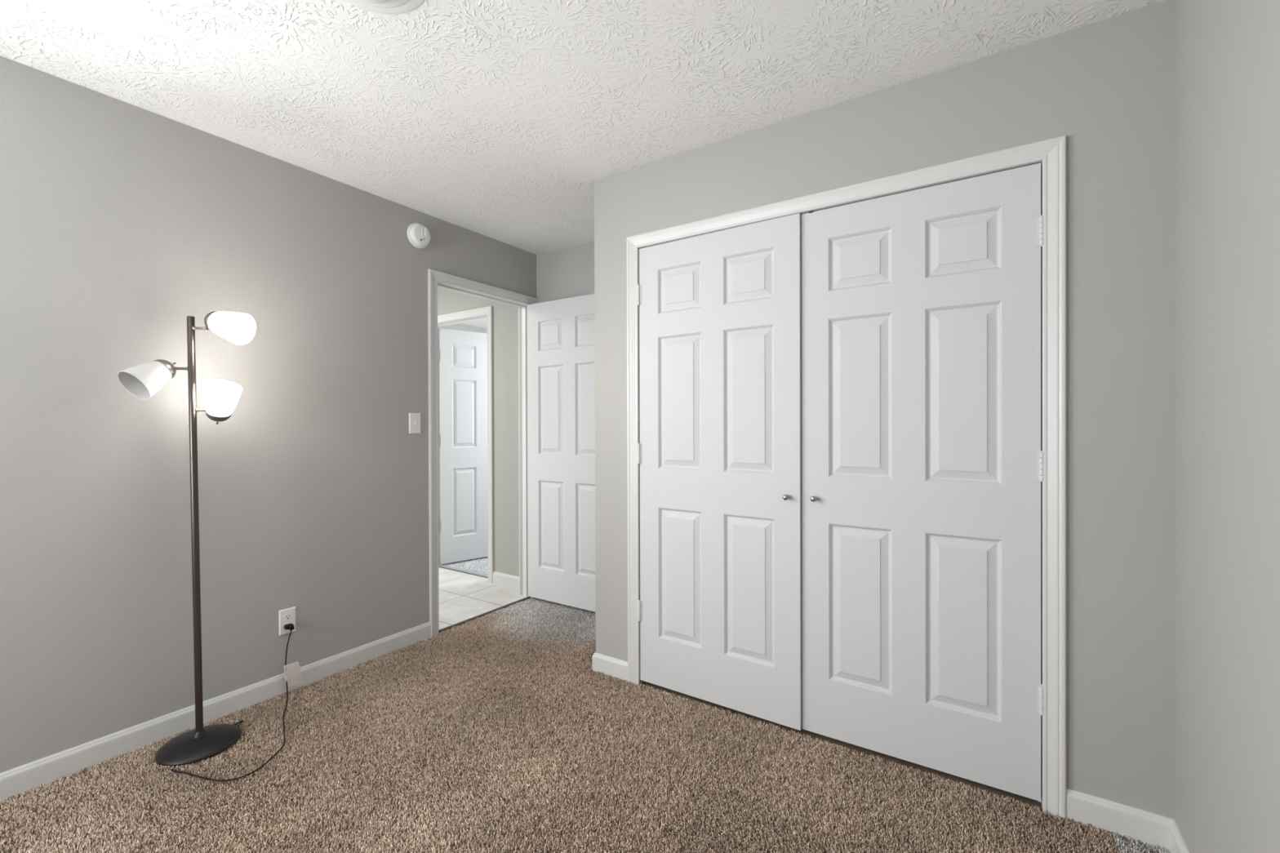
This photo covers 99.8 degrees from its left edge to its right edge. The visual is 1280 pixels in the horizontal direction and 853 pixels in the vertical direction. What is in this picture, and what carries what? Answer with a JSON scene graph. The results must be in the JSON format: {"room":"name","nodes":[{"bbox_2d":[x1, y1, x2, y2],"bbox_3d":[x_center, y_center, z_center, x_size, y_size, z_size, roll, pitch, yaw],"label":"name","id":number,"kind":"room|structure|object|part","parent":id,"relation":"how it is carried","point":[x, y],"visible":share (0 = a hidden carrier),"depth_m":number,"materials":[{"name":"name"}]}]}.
{"room":"empty bedroom","nodes":[
{"label":"empty bedroom","id":0,"kind":"room"},
{"bbox_2d":[0,55,536,773],"bbox_3d":[-1.921,0.006,2.154,0.115,2.453,4.392,0,0,33],"label":"wall","id":1,"kind":"structure","parent":0,"point":[122,222],"depth_m":2.16,"materials":[{"name":"grey paint"}]},
{"bbox_2d":[0,622,431,802],"bbox_3d":[-2.107,1.187,1.750,0.012,0.095,3.271,0,0,33],"label":"baseboard","id":2,"kind":"structure","parent":1,"relation":"attached to","point":[20,780],"depth_m":2.14,"materials":[{"name":"white paint"}]},
{"bbox_2d":[279,606,295,635],"bbox_3d":[-1.628,0.899,2.491,0.008,0.115,0.070,0,0,33],"label":"wall outlet","id":3,"kind":"object","parent":1,"relation":"attached to","point":[286,616],"visible":0.83,"depth_m":2.48,"materials":[{"name":"white plastic"}]},
{"bbox_2d":[284,613,292,620],"bbox_3d":[-1.626,0.880,2.490,0.003,0.027,0.035,0,0,33],"label":"receptacle","id":4,"kind":"object","parent":3,"relation":"attached to","point":[287,616],"depth_m":2.49,"materials":[{"name":"white plastic"}]},
{"bbox_2d":[408,413,420,433],"bbox_3d":[-1.264,-0.017,3.039,0.022,0.116,0.072,0,0,33],"label":"light switch","id":5,"kind":"object","parent":1,"relation":"attached to","point":[414,418],"visible":1,"depth_m":3.04,"materials":[{"name":"white plastic"}]},
{"bbox_2d":[407,222,431,248],"bbox_3d":[-1.242,-1.082,3.049,0.048,0.138,0.138,0,0,33],"label":"smoke detector","id":6,"kind":"object","parent":1,"relation":"attached to","point":[418,234],"visible":1,"depth_m":3.03,"materials":[{"name":"white plastic"}]},
{"bbox_2d":[421,226,426,235],"bbox_3d":[-1.220,-1.102,3.045,0.005,0.044,0.030,0,0,33],"label":"vent grille","id":7,"kind":"object","parent":6,"relation":"attached to","point":[424,229],"depth_m":3.05,"materials":[{"name":"white plastic"}]},
{"bbox_2d":[427,268,537,636],"bbox_3d":[-1.029,0.156,3.525,0.150,2.136,0.890,0,0,33],"label":"trim","id":8,"kind":"structure","parent":1,"relation":"attached to","point":[436,279],"depth_m":3.16,"materials":[{"name":"white paint"}]},
{"bbox_2d":[439,596,530,631],"bbox_3d":[-0.990,1.216,3.507,0.018,0.016,0.766,0,0,33],"label":"trim","id":9,"kind":"structure","parent":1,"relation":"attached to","point":[526,597],"depth_m":3.47,"materials":[{"name":"grey metal"}]},
{"bbox_2d":[439,323,487,333],"bbox_3d":[-2.666,-0.012,5.763,0.100,2.440,4.700,0,0,33],"label":"wall","id":10,"kind":"structure","parent":0,"point":[460,326],"depth_m":6.53,"materials":[{"name":"grey paint"}]},
{"bbox_2d":[462,319,487,328],"bbox_3d":[-0.962,-1.287,5.816,2.700,0.100,2.740,0,0,33],"label":"ceiling","id":11,"kind":"structure","parent":0,"point":[482,323],"depth_m":6.48,"materials":[{"name":"white paint"}]},
{"bbox_2d":[437,240,594,576],"bbox_3d":[-0.411,-0.005,3.742,5.884,2.453,0.148,0,0,33],"label":"wall","id":12,"kind":"structure","parent":0,"point":[505,317],"depth_m":4.07,"materials":[{"name":"grey paint"}]},
{"bbox_2d":[437,328,488,564],"bbox_3d":[-1.448,0.170,4.930,0.770,2.050,0.146,0,0,-40],"label":"door","id":13,"kind":"structure","parent":12,"relation":"in","point":[462,355],"depth_m":4.81,"materials":[{"name":"grey paint"}]},
{"bbox_2d":[438,564,488,577],"bbox_3d":[-1.453,1.211,4.478,0.759,0.016,0.043,0,0,33],"label":"trim","id":14,"kind":"structure","parent":12,"relation":"attached to","point":[439,566],"depth_m":4.49,"materials":[{"name":"silver metal"}]},
{"bbox_2d":[437,306,493,583],"bbox_3d":[-1.470,0.141,4.452,0.878,2.138,0.150,0,0,33],"label":"trim","id":15,"kind":"structure","parent":12,"relation":"attached to","point":[485,313],"depth_m":4.18,"materials":[{"name":"white paint"}]},
{"bbox_2d":[492,571,519,589],"bbox_3d":[-0.983,1.167,4.064,0.360,0.095,0.012,0,0,33],"label":"baseboard","id":16,"kind":"structure","parent":12,"relation":"attached to","point":[501,579],"depth_m":4.08,"materials":[{"name":"white paint"}]},
{"bbox_2d":[527,293,595,612],"bbox_3d":[-0.468,0.170,3.586,0.769,2.044,0.146,0,0,33],"label":"door","id":17,"kind":"structure","parent":12,"relation":"in","point":[561,333],"depth_m":3.62,"materials":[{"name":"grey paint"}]},
{"bbox_2d":[0,559,1162,852],"bbox_3d":[-0.826,1.269,3.103,5.884,0.113,7.165,0,0,33],"label":"floor","id":18,"kind":"structure","parent":0,"point":[1000,793],"depth_m":1.91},
{"bbox_2d":[117,311,302,781],"bbox_3d":[-1.533,0.393,2.146,0.499,1.666,0.662,0,0,18],"label":"floor lamp","id":19,"kind":"object","parent":18,"relation":"on","point":[144,380],"visible":1,"depth_m":2.04,"materials":[{"name":"brown metal"}]},
{"bbox_3d":[-1.788,-0.169,1.954,0.122,0.144,0.147,0,0,33],"label":"lamp shade","id":20,"kind":"part","parent":19,"relation":"part of","materials":[{"name":"white glass"}]},
{"bbox_2d":[153,359,176,378],"bbox_3d":[-1.776,-0.214,2.013,0.080,0.071,0.061,0,0,19],"label":"socket","id":21,"kind":"object","parent":19,"relation":"attached to","point":[166,369],"depth_m":1.98,"materials":[{"name":"silver metal"}]},
{"bbox_3d":[-1.741,-0.219,2.033,0.067,0.019,0.019,0,0,-16],"label":"arm","id":22,"kind":"part","parent":19,"relation":"part of","materials":[{"name":"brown metal"}]},
{"bbox_3d":[-1.663,-0.386,2.052,0.063,0.043,0.019,0,0,-13],"label":"arm","id":23,"kind":"part","parent":19,"relation":"part of","materials":[{"name":"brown metal"}]},
{"bbox_3d":[-1.661,-0.053,2.071,0.071,0.039,0.019,0,0,-32],"label":"arm","id":24,"kind":"part","parent":19,"relation":"part of","materials":[{"name":"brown metal"}]},
{"bbox_2d":[204,311,218,331],"bbox_3d":[-1.626,-0.400,2.057,0.048,0.079,0.080,0,0,6],"label":"socket","id":25,"kind":"object","parent":19,"relation":"attached to","point":[207,319],"depth_m":2.02,"materials":[{"name":"silver metal"}]},
{"bbox_2d":[205,411,231,424],"bbox_3d":[-1.627,-0.042,2.082,0.074,0.067,0.080,0,0,33],"label":"socket","id":26,"kind":"object","parent":19,"relation":"attached to","point":[218,416],"depth_m":2.05,"materials":[{"name":"silver metal"}]},
{"bbox_3d":[-1.599,-0.108,2.055,0.139,0.144,0.122,0,0,33],"label":"lamp shade","id":27,"kind":"part","parent":19,"relation":"part of","materials":[{"name":"white glass"}]},
{"bbox_3d":[-1.488,1.074,2.157,0.325,0.305,0.618,0,0,5],"label":"power cord","id":28,"kind":"part","parent":19,"relation":"part of","materials":[{"name":"black plastic"}]},
{"bbox_3d":[-1.559,-0.374,2.049,0.134,0.127,0.122,0,0,5],"label":"lamp shade","id":29,"kind":"part","parent":19,"relation":"part of","materials":[{"name":"white glass"}]},
{"bbox_3d":[-1.576,-0.384,2.053,0.076,0.053,0.053,0,0,11],"label":"light bulb","id":30,"kind":"part","parent":19,"relation":"part of","materials":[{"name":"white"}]},
{"bbox_2d":[442,556,488,575],"bbox_3d":[-1.083,1.211,4.804,1.017,0.012,0.912,0,0,33],"label":"carpet","id":31,"kind":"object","parent":18,"relation":"on","point":[468,566],"visible":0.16,"depth_m":4.71,"materials":[{"name":"white carpet"}]},
{"bbox_2d":[0,596,1170,852],"bbox_3d":[-0.158,1.220,1.868,3.178,0.016,2.720,0,0,33],"label":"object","id":32,"kind":"structure","parent":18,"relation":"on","point":[521,619],"depth_m":1.85,"materials":[{"name":"brown carpet"}]},
{"bbox_2d":[0,0,1164,254],"bbox_3d":[-0.548,-1.272,1.253,3.400,0.100,4.392,0,0,33],"label":"ceiling","id":33,"kind":"structure","parent":0,"point":[500,120],"depth_m":1.86,"materials":[{"name":"white paint"}]},
{"bbox_2d":[343,0,422,14],"bbox_3d":[-0.734,-1.196,1.445,0.300,0.051,0.300,0,0,33],"label":"ceiling light","id":34,"kind":"object","parent":33,"relation":"attached to","point":[382,6],"visible":1,"depth_m":1.55,"materials":[{"name":"white glass"}]},
{"bbox_3d":[-0.734,-1.191,1.445,0.164,0.040,0.164,0,0,33],"label":"lamp shade","id":35,"kind":"part","parent":34,"relation":"part of","materials":[{"name":"white glass"}]},
{"bbox_2d":[594,0,1174,818],"bbox_3d":[0.847,-0.003,2.414,2.097,2.453,0.706,0,0,33],"label":"wall","id":36,"kind":"structure","parent":0,"point":[1107,86],"depth_m":1.65,"materials":[{"name":"grey paint"}]},
{"bbox_2d":[591,652,627,682],"bbox_3d":[0.048,1.176,2.933,0.217,0.095,0.718,0,0,33],"label":"baseboard","id":37,"kind":"structure","parent":36,"relation":"attached to","point":[608,665],"depth_m":2.63,"materials":[{"name":"white paint"}]},
{"bbox_2d":[637,213,802,730],"bbox_3d":[0.311,0.180,2.334,0.767,2.035,0.066,0,0,34],"label":"door","id":38,"kind":"structure","parent":36,"relation":"in","point":[719,450],"depth_m":2.31,"materials":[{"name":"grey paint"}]},
{"bbox_3d":[0.579,0.280,2.133,0.023,0.023,0.032,0,0,34],"label":"knob","id":39,"kind":"part","parent":38,"relation":"part of","materials":[{"name":"silver metal"}]},
{"bbox_2d":[626,135,1066,820],"bbox_3d":[0.660,0.162,2.165,1.647,2.125,0.118,0,0,33],"label":"trim","id":40,"kind":"structure","parent":36,"relation":"attached to","point":[1051,153],"depth_m":1.70,"materials":[{"name":"white paint"}]},
{"bbox_2d":[801,163,1043,801],"bbox_3d":[0.962,0.178,1.922,0.768,2.038,0.066,0,0,33],"label":"door","id":41,"kind":"structure","parent":36,"relation":"in","point":[922,455],"depth_m":1.89,"materials":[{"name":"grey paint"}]},
{"bbox_3d":[0.674,0.280,2.089,0.023,0.023,0.032,0,0,33],"label":"knob","id":42,"kind":"part","parent":41,"relation":"part of","materials":[{"name":"silver metal"}]},
{"bbox_2d":[1173,0,1279,852],"bbox_3d":[0.800,0.005,0.314,0.115,2.453,4.277,0,0,33],"label":"wall","id":43,"kind":"structure","parent":0,"point":[1227,520],"depth_m":1.20,"materials":[{"name":"grey paint"}]},
{"bbox_2d":[1066,787,1189,852],"bbox_3d":[0.491,1.185,0.170,0.246,0.095,3.456,0,0,33],"label":"baseboard","id":44,"kind":"structure","parent":43,"relation":"attached to","point":[1142,825],"depth_m":1.60,"materials":[{"name":"white paint"}]}
]}

